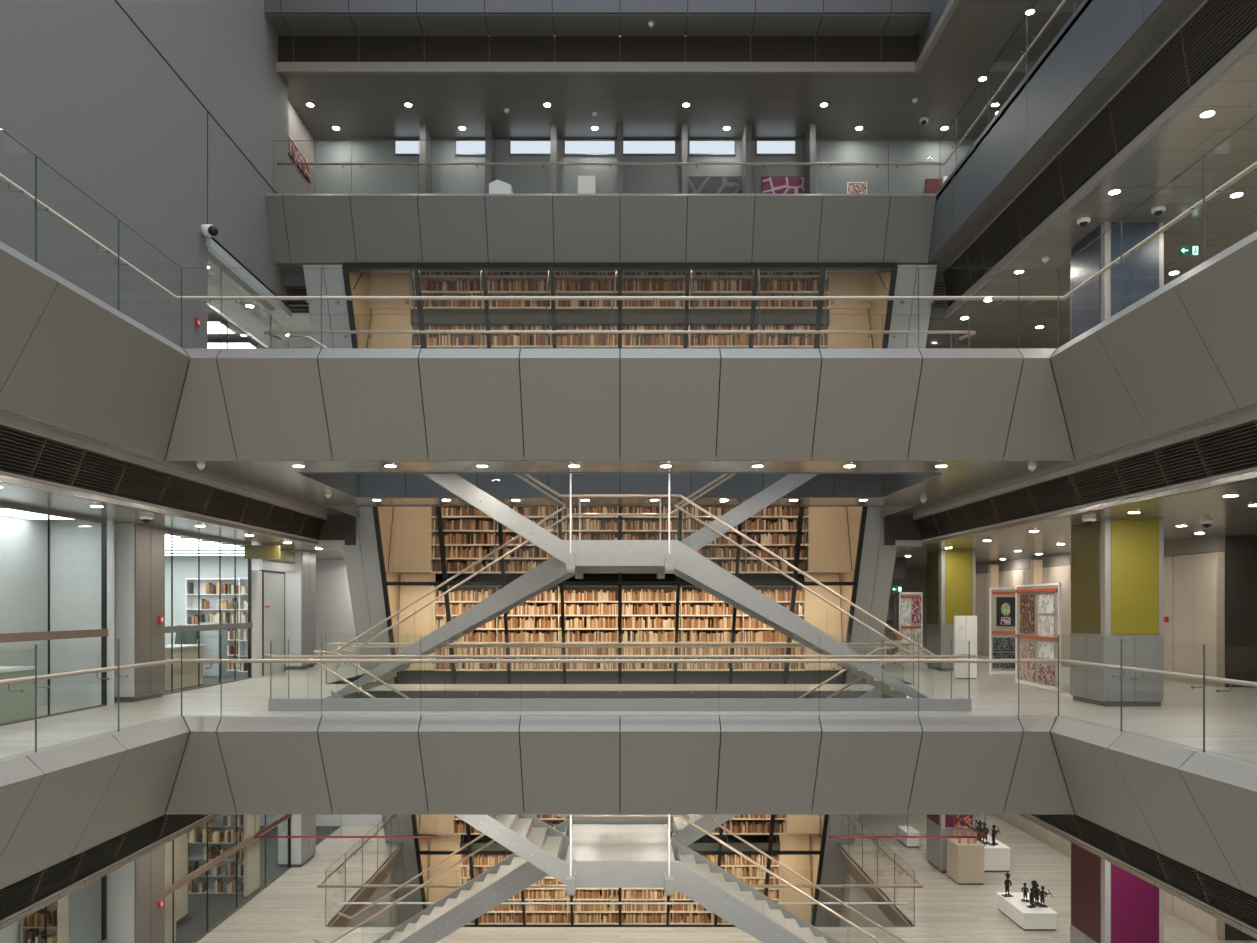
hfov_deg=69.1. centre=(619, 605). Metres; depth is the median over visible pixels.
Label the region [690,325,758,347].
bookcase
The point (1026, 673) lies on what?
poster
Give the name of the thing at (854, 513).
wall
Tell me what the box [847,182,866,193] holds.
painting
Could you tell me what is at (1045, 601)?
poster
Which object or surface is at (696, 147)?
window
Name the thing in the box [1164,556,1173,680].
tall cabinet
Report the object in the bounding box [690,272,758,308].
bookcase
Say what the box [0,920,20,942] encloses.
wall
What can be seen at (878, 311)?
wall
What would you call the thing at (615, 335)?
book
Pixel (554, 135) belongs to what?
column
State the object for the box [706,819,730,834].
bookcase
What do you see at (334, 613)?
wall
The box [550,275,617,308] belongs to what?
bookcase
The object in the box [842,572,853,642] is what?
wall
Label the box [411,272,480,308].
bookcase
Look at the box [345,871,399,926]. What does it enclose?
wall
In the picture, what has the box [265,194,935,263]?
balcony parapet
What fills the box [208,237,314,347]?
ceiling
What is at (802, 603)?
bookcase
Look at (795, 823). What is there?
wall
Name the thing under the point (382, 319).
wall
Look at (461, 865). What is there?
bookcase
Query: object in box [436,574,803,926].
wall
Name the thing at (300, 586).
column
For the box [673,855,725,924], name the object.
bookcase
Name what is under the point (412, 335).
bookcase
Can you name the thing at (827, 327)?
bookcase
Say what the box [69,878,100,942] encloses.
wall
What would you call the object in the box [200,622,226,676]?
drawer unit
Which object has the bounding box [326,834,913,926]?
stair railing
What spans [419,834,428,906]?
wall
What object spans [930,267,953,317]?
trim
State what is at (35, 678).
glass balustrade
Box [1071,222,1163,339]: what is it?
window
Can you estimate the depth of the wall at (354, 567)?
24.31 m
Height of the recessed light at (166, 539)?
0.030 m
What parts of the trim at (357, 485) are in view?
edge panel, edge panel, edge panel, edge panel, edge panel, edge panel, edge panel, edge panel, edge panel, edge panel, edge panel, edge panel, edge panel, edge panel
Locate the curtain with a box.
[254,814,985,837]
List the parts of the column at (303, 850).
panel, skirting, panel, panel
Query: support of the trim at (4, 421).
attached to the ceiling at (1230, 515)
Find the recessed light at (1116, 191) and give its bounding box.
[1108,189,1120,194]
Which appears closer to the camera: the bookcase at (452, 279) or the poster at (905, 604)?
the bookcase at (452, 279)
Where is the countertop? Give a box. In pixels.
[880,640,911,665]
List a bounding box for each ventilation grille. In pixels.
[0,425,325,539]
[0,814,206,918]
[914,420,1256,539]
[943,0,1256,307]
[1033,814,1256,926]
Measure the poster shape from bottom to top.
0.193 m
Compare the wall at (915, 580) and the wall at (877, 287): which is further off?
the wall at (915, 580)
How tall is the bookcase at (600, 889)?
2.435 m
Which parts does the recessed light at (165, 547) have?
frame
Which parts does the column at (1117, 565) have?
access door, panel, access door, skirting, access door, panel, access door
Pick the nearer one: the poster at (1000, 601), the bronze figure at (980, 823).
the poster at (1000, 601)
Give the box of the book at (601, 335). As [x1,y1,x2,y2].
[600,334,602,345]
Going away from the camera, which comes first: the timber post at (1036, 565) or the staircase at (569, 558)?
the staircase at (569, 558)
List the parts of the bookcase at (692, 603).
panel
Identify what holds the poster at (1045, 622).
on the screen at (1037, 606)
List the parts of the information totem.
panel, panel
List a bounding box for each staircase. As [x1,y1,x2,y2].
[288,334,956,697]
[289,646,929,942]
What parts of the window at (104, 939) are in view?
post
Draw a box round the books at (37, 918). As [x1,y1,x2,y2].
[25,272,891,942]
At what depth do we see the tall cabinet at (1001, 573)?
32.43 m
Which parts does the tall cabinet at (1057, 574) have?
door, door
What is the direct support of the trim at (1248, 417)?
attached to the ceiling at (1230, 515)
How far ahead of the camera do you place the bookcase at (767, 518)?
25.23 m
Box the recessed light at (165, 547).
[165,547,243,548]
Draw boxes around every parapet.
[0,231,1256,460]
[0,715,1256,896]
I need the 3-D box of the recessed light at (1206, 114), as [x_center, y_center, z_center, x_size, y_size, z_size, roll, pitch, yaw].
[8.123,-6.798,12.608,0.196,0.006,0.196,0,0,0]
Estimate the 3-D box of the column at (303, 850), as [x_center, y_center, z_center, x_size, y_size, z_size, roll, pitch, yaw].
[-9.235,5.658,26.097,0.686,3.326,1.176,0,0,0]
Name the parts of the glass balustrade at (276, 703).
glass pane, glass pane, handrail, glass pane, glass pane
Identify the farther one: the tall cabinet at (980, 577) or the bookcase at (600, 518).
the tall cabinet at (980, 577)
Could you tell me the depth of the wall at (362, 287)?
22.09 m
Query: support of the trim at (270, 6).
attached to the wall at (82, 88)
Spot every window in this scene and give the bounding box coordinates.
[0,502,107,725]
[45,875,107,942]
[162,529,279,695]
[165,814,291,942]
[208,304,268,347]
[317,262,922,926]
[394,139,419,155]
[455,139,484,155]
[509,139,550,155]
[564,139,615,155]
[623,139,675,155]
[688,139,735,155]
[756,139,795,155]
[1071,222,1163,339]
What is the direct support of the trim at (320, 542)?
attached to the wall at (354, 567)
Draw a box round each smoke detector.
[196,464,204,469]
[648,21,653,27]
[1028,465,1036,471]
[1042,257,1048,262]
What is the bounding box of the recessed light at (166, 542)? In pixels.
[165,541,221,543]
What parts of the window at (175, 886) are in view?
glass pane, glass pane, sill rail, glass pane, post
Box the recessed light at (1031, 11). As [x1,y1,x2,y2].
[1025,9,1034,14]
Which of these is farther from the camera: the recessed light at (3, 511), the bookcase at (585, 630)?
the bookcase at (585, 630)
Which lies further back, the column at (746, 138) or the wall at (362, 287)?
the column at (746, 138)
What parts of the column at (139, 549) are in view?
panel, skirting, panel, panel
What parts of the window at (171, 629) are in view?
glass pane, glass pane, sill rail, head rail, glass pane, post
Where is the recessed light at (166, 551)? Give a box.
[165,550,243,552]
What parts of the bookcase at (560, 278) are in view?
panel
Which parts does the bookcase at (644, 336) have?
panel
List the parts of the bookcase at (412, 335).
panel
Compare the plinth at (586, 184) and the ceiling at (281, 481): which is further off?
the plinth at (586, 184)
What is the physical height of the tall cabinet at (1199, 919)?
2.970 m
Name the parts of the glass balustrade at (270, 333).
glass pane, handrail, glass pane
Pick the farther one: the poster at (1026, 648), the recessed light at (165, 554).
the recessed light at (165, 554)
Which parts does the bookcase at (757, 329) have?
panel, panel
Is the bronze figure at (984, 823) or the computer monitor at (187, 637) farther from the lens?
the bronze figure at (984, 823)
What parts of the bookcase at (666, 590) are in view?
panel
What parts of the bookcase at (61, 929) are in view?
panel, panel, panel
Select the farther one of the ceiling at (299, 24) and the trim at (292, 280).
the trim at (292, 280)
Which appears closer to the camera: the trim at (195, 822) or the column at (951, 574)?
the trim at (195, 822)
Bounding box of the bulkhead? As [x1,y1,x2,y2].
[892,559,904,578]
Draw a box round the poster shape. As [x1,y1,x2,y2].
[1000,617,1010,624]
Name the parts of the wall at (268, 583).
frame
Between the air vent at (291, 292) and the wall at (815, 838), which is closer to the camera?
the air vent at (291, 292)
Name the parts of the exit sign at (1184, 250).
panel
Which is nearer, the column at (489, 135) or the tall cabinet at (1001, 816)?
the column at (489, 135)
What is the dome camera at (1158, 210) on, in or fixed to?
attached to the ceiling at (1188, 137)
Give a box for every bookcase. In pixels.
[21,895,68,942]
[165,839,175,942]
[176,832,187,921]
[186,578,238,670]
[188,814,259,895]
[239,577,247,671]
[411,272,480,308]
[411,325,480,347]
[431,507,495,573]
[435,587,496,670]
[454,815,482,834]
[460,855,513,924]
[481,272,549,308]
[481,325,549,347]
[495,507,556,573]
[497,588,557,670]
[514,877,566,924]
[538,817,564,824]
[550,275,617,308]
[550,325,617,347]
[557,507,617,573]
[558,587,617,670]
[567,888,618,924]
[621,888,672,924]
[622,272,689,308]
[622,325,689,347]
[622,507,682,573]
[622,587,681,670]
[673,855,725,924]
[682,588,742,670]
[683,507,744,573]
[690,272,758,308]
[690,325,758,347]
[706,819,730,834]
[726,855,779,924]
[731,814,785,834]
[743,588,804,670]
[744,507,808,573]
[759,272,828,308]
[759,325,828,347]
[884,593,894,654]
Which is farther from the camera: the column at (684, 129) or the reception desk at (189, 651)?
the column at (684, 129)
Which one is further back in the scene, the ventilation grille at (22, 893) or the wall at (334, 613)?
the wall at (334, 613)
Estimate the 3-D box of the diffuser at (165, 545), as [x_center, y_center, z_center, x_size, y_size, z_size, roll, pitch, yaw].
[-12.251,-1.513,22.854,5.198,0.012,0.564,0,0,0]
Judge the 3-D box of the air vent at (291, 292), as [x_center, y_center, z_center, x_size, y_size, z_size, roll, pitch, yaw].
[-7.544,-7.239,21.577,0.713,0.520,0.089,0,0,0]
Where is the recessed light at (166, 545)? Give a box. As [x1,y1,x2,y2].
[165,544,240,546]
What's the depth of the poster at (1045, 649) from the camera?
19.29 m
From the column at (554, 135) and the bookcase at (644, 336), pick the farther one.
the column at (554, 135)
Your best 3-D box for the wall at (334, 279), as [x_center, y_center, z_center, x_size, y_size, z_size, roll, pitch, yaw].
[-6.549,1.351,25.339,0.446,18.266,9.103,0,0,0]
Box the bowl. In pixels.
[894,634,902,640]
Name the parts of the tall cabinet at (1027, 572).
door, door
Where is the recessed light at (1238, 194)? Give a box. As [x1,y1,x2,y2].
[1230,192,1243,197]
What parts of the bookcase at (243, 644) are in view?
panel, panel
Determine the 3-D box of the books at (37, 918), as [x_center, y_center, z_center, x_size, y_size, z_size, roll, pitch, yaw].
[-3.421,0.888,23.848,31.753,18.896,13.372,0,0,-43]
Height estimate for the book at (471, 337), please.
0.298 m
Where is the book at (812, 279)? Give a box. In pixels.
[811,278,813,290]
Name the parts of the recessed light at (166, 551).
frame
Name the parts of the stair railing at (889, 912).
edge panel, edge panel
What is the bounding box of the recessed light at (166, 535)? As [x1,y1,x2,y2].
[165,534,181,536]
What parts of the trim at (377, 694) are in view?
edge panel, edge panel, edge panel, edge panel, edge panel, edge panel, edge panel, edge panel, edge panel, edge panel, edge panel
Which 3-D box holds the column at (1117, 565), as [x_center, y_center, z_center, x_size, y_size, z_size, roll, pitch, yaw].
[9.094,0.119,16.749,1.057,3.326,1.250,0,0,0]
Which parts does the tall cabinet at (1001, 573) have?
door, door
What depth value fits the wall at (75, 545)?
16.51 m
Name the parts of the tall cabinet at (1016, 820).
door, door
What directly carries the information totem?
on the floor at (1230, 716)
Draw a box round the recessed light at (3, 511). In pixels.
[0,508,68,518]
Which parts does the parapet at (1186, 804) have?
fascia panel, fascia panel, fascia panel, fascia panel, fascia panel, fascia panel, fascia panel, fascia panel, fascia panel, fascia panel, fascia panel, fascia panel, fascia panel, fascia panel, fascia panel, fascia panel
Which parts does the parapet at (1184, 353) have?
fascia panel, fascia panel, fascia panel, fascia panel, fascia panel, fascia panel, fascia panel, fascia panel, fascia panel, fascia panel, fascia panel, fascia panel, fascia panel, fascia panel, fascia panel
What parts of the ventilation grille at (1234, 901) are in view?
grille panel, grille panel, grille panel, grille panel, grille panel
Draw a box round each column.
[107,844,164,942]
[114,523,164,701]
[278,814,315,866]
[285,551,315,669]
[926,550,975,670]
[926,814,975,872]
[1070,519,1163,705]
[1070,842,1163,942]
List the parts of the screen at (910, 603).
frame, hanging rail, hanging rail, frame, frame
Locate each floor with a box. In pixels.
[0,650,1256,761]
[174,814,1256,942]
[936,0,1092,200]
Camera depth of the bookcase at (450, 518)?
25.28 m
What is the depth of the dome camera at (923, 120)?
23.11 m
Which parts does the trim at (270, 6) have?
fascia panel, fascia panel, fascia panel, fascia panel, fascia panel, fascia panel, fascia panel, fascia panel, fascia panel, fascia panel, fascia panel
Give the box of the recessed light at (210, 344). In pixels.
[208,342,256,348]
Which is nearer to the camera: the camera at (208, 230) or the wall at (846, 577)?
the camera at (208, 230)
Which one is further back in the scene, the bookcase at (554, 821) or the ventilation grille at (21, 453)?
the bookcase at (554, 821)
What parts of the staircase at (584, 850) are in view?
handrail, handrail, handrail, handrail, hanger rod, handrail, glass pane, hanger rod, handrail, handrail, handrail, handrail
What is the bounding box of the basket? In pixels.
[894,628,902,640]
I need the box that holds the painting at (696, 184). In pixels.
[688,176,740,193]
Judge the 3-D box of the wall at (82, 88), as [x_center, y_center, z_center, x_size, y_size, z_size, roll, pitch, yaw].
[-8.093,-11.160,10.076,0.446,14.805,23.121,0,0,0]
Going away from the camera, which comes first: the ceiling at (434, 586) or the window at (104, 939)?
the window at (104, 939)
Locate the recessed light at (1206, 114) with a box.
[1199,110,1215,117]
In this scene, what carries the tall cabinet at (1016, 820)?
on the floor at (291, 909)
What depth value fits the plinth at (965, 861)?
23.94 m
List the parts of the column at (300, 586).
panel, skirting, panel, panel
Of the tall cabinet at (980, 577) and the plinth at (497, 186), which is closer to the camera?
the plinth at (497, 186)
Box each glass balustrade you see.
[0,115,1256,349]
[0,635,1256,752]
[264,315,975,347]
[264,639,975,710]
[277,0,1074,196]
[353,646,886,647]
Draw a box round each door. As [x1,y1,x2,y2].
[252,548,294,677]
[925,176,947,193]
[1173,552,1224,686]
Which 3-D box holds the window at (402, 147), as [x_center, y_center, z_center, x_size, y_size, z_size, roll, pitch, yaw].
[-5.569,-12.136,24.150,0.802,0.408,0.052,0,0,0]
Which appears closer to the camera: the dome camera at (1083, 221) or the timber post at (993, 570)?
the dome camera at (1083, 221)
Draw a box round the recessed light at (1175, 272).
[1169,271,1179,274]
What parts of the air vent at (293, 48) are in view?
grille panel, grille panel, grille panel, grille panel, grille panel, grille panel, grille panel, grille panel, grille panel, grille panel, grille panel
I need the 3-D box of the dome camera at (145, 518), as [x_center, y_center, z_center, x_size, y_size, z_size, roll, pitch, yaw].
[-8.093,-1.479,15.592,0.223,0.134,0.223,0,0,0]
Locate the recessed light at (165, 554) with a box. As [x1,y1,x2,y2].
[165,554,243,555]
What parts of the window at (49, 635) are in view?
glass pane, sill rail, head rail, post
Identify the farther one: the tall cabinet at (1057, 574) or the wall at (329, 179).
the tall cabinet at (1057, 574)
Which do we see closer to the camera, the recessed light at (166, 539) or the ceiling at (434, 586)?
the recessed light at (166, 539)
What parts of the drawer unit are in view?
drawer, drawer, drawer, drawer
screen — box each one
[899,592,922,658]
[989,587,1014,674]
[1015,583,1060,692]
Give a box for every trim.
[0,415,326,541]
[0,814,212,922]
[115,0,276,236]
[206,237,290,316]
[264,0,930,34]
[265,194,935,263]
[276,34,914,72]
[284,272,309,313]
[298,473,941,517]
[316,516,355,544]
[317,540,345,545]
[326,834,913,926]
[327,674,912,697]
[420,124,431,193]
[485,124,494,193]
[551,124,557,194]
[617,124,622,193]
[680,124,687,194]
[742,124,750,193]
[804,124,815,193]
[884,516,923,544]
[894,540,922,545]
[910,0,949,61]
[913,410,1256,541]
[915,0,959,72]
[928,0,1165,262]
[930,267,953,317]
[944,28,1256,317]
[949,0,1207,266]
[1027,814,1256,931]
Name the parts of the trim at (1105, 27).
fascia panel, fascia panel, fascia panel, fascia panel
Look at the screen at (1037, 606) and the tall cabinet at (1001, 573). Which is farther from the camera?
the tall cabinet at (1001, 573)
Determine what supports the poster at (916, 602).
attached to the screen at (910, 603)
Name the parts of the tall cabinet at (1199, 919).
door, door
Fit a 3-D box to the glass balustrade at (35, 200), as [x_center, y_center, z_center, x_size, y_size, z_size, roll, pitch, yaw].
[0.000,-4.470,8.097,13.617,1.277,11.739,0,0,0]
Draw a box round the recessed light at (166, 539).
[165,538,203,540]
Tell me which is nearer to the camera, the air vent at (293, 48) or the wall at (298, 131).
the air vent at (293, 48)
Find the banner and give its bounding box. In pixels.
[288,134,311,182]
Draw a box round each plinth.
[489,179,512,193]
[898,826,919,846]
[947,838,984,884]
[976,835,1010,871]
[996,892,1057,930]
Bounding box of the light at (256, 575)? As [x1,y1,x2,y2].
[252,570,261,677]
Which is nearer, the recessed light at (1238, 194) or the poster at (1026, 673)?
the recessed light at (1238, 194)
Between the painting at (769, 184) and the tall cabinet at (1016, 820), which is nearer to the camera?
the painting at (769, 184)
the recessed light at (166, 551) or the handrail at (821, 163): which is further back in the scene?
the recessed light at (166, 551)
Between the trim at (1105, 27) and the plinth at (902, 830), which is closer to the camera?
the trim at (1105, 27)
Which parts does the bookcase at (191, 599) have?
panel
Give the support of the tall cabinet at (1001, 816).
on the floor at (291, 909)
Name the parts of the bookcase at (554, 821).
panel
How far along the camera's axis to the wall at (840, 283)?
22.70 m
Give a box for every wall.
[0,0,287,348]
[0,515,50,706]
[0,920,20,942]
[51,521,113,703]
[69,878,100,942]
[165,556,259,643]
[260,560,382,825]
[288,99,314,193]
[303,265,410,923]
[315,139,976,193]
[323,265,422,916]
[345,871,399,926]
[349,272,369,308]
[351,292,369,347]
[369,272,410,308]
[370,309,410,347]
[378,507,393,572]
[386,572,397,654]
[394,507,430,572]
[398,573,435,669]
[400,670,839,683]
[416,814,418,834]
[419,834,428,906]
[420,814,453,833]
[429,834,460,905]
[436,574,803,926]
[779,834,810,923]
[786,814,818,833]
[804,573,841,669]
[809,507,845,572]
[811,834,821,919]
[815,265,916,926]
[819,814,823,834]
[828,265,936,926]
[829,272,870,308]
[829,309,869,347]
[839,871,894,926]
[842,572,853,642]
[846,507,861,572]
[870,272,890,308]
[870,292,888,347]
[890,568,926,649]
[976,535,1224,573]
[1223,535,1256,686]
[1225,923,1256,939]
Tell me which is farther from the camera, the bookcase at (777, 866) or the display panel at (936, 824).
the bookcase at (777, 866)
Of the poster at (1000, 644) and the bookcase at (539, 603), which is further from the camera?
the bookcase at (539, 603)
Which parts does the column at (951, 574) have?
access door, panel, access door, skirting, access door, panel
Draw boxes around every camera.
[139,515,153,522]
[200,224,218,236]
[919,117,928,124]
[1077,217,1090,226]
[1082,517,1095,524]
[1151,205,1165,215]
[1199,520,1213,527]
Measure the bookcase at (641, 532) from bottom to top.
2.391 m
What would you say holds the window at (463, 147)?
in the wall at (329, 179)
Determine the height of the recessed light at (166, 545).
0.030 m
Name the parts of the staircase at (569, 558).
handrail, handrail, handrail, handrail, hanger rod, hanger rod, handrail, handrail, hanger rod, hanger rod, handrail, handrail, handrail, handrail, glass pane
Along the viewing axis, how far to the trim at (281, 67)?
20.88 m
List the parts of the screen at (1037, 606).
frame, hanging rail, hanging rail, frame, frame, frame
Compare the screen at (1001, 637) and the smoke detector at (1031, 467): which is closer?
the smoke detector at (1031, 467)
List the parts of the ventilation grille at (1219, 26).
grille panel, grille panel, grille panel, grille panel, grille panel, grille panel, grille panel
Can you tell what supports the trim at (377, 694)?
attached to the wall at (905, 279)
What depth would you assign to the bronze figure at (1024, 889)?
21.36 m
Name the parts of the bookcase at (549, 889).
panel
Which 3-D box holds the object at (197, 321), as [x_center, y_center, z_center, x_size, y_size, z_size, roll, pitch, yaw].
[-7.838,-5.264,16.929,0.050,0.134,0.134,0,0,0]
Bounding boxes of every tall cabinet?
[976,573,985,655]
[985,571,1003,655]
[993,814,1003,819]
[1004,569,1024,587]
[1004,814,1024,831]
[1024,567,1047,584]
[1047,565,1070,666]
[1047,830,1070,857]
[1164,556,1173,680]
[1164,891,1173,914]
[1173,896,1224,939]
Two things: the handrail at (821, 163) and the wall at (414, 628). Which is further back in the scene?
the wall at (414, 628)
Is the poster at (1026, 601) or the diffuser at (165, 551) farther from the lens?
the diffuser at (165, 551)
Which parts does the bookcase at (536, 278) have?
panel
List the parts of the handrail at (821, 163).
glass pane, glass pane, glass pane, glass pane, glass pane, glass pane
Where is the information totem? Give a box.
[954,616,976,678]
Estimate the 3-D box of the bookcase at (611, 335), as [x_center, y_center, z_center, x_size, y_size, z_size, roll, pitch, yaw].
[-0.866,-6.341,22.914,1.732,1.336,0.386,0,0,0]
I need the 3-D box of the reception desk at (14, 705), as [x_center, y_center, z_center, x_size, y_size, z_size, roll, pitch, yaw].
[-9.801,1.232,12.437,0.891,1.099,4.440,0,0,0]
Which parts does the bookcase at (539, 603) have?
panel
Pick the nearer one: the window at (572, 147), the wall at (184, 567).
the window at (572, 147)
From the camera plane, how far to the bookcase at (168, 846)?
19.64 m
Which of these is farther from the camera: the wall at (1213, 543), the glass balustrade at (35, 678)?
the wall at (1213, 543)
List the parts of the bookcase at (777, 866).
panel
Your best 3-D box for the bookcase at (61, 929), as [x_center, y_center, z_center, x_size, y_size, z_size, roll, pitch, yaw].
[-10.068,5.999,15.964,0.653,2.643,0.297,0,0,0]
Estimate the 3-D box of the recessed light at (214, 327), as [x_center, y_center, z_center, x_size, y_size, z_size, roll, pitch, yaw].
[-10.989,-6.935,22.721,2.435,0.030,0.950,0,0,0]
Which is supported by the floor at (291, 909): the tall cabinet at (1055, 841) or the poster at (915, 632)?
the tall cabinet at (1055, 841)
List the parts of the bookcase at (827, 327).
panel, panel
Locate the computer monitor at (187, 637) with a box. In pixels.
[175,625,196,643]
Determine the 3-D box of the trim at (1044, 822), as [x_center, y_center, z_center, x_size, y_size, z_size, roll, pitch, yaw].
[7.581,3.623,10.811,0.312,0.742,24.592,0,0,0]
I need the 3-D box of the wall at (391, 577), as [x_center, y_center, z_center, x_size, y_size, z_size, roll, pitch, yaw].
[-6.319,0.446,25.009,0.163,2.732,1.346,0,0,0]
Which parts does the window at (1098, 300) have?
panel, panel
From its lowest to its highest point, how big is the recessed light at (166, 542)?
0.030 m
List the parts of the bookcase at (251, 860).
panel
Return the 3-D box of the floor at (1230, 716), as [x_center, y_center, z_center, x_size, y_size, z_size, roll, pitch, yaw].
[0.000,1.822,17.820,34.155,0.098,38.610,0,0,0]
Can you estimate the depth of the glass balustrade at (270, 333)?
15.56 m
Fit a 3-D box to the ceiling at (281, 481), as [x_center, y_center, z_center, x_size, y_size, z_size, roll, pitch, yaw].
[0.000,-2.324,10.811,14.939,0.074,24.592,0,0,0]
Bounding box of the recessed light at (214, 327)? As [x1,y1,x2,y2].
[208,321,234,333]
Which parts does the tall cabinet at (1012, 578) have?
door, door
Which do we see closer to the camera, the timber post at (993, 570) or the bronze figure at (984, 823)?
the bronze figure at (984, 823)
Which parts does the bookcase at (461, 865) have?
panel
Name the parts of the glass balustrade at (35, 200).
glass pane, glass pane, glass pane, glass pane, glass pane, glass pane, handrail, glass pane, glass pane, glass pane, glass pane, glass pane, glass pane, glass pane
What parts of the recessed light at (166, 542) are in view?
frame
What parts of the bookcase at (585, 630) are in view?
panel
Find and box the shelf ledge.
[411,309,828,328]
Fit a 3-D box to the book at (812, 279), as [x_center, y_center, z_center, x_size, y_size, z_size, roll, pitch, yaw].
[4.796,-7.997,22.832,0.050,0.327,0.223,0,0,0]
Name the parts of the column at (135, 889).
panel, panel, panel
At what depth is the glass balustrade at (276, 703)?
15.45 m
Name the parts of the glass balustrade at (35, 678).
glass pane, glass pane, glass pane, glass pane, glass pane, glass pane, handrail, glass pane, glass pane, glass pane, glass pane, glass pane, glass pane, glass pane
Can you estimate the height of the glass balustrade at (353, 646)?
1.158 m
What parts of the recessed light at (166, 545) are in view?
frame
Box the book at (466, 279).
[465,278,467,290]
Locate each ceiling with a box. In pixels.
[0,404,1256,515]
[0,471,1256,567]
[0,814,1256,938]
[165,811,1074,813]
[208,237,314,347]
[265,12,929,34]
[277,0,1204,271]
[281,0,1082,138]
[434,586,802,587]
[460,835,779,850]
[925,46,1256,348]
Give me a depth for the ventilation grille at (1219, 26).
14.00 m
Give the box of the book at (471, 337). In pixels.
[470,334,472,345]
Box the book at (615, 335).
[614,334,616,345]
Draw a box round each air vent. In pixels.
[278,35,918,62]
[287,289,308,311]
[931,282,943,306]
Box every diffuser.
[165,542,221,543]
[165,545,239,546]
[165,548,243,548]
[165,551,243,552]
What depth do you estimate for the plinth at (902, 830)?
27.75 m
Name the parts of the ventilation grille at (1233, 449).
grille panel, grille panel, grille panel, grille panel, grille panel, grille panel, grille panel, grille panel, grille panel, grille panel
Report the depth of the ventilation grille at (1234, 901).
12.70 m
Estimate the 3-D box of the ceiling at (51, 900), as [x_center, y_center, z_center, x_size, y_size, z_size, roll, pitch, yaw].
[0.000,3.958,17.820,34.155,0.074,38.610,0,0,0]
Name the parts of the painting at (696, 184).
frame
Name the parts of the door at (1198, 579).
door, door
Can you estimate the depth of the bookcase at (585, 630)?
25.98 m
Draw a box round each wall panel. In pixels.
[266,549,294,562]
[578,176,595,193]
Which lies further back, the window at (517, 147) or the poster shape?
the window at (517, 147)
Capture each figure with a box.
[977,820,985,844]
[982,822,989,843]
[989,825,999,845]
[1001,603,1009,615]
[1001,872,1012,896]
[1021,883,1029,901]
[1026,888,1036,907]
[1031,880,1042,905]
[1037,886,1052,906]
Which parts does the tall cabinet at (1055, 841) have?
door, door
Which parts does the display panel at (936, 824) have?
access door, panel, access door, skirting, access door, panel, access door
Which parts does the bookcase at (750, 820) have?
panel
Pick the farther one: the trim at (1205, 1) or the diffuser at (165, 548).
the diffuser at (165, 548)
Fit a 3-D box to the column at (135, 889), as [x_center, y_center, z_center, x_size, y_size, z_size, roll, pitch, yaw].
[-9.272,5.658,17.425,0.612,3.326,1.117,0,0,0]
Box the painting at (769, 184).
[761,176,803,193]
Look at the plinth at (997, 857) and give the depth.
25.11 m
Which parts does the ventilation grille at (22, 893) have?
grille panel, grille panel, grille panel, grille panel, grille panel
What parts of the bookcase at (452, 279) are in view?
panel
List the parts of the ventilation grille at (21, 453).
grille panel, grille panel, grille panel, grille panel, grille panel, grille panel, grille panel, grille panel, grille panel, grille panel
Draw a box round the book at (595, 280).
[594,278,596,290]
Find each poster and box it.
[900,599,910,646]
[912,598,920,622]
[912,629,920,653]
[993,637,1014,651]
[993,652,1014,667]
[996,597,1014,625]
[1020,595,1033,633]
[1020,642,1033,658]
[1020,663,1033,680]
[1038,594,1053,613]
[1038,615,1053,636]
[1038,642,1053,658]
[1038,664,1053,684]
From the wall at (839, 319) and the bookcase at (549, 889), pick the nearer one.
the wall at (839, 319)
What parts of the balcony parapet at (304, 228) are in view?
fascia panel, fascia panel, fascia panel, fascia panel, fascia panel, fascia panel, fascia panel, fascia panel, fascia panel, fascia panel, fascia panel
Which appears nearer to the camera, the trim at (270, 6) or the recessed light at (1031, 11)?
the recessed light at (1031, 11)
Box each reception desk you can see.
[0,666,37,723]
[165,644,206,689]
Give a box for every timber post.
[988,565,998,601]
[1031,560,1041,583]
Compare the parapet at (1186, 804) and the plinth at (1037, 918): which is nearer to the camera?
the parapet at (1186, 804)
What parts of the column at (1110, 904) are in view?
access door, panel, access door, panel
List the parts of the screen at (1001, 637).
frame, frame, hanging rail, hanging rail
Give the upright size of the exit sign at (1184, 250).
0.460 m
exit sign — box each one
[892,586,901,591]
[1179,231,1198,255]

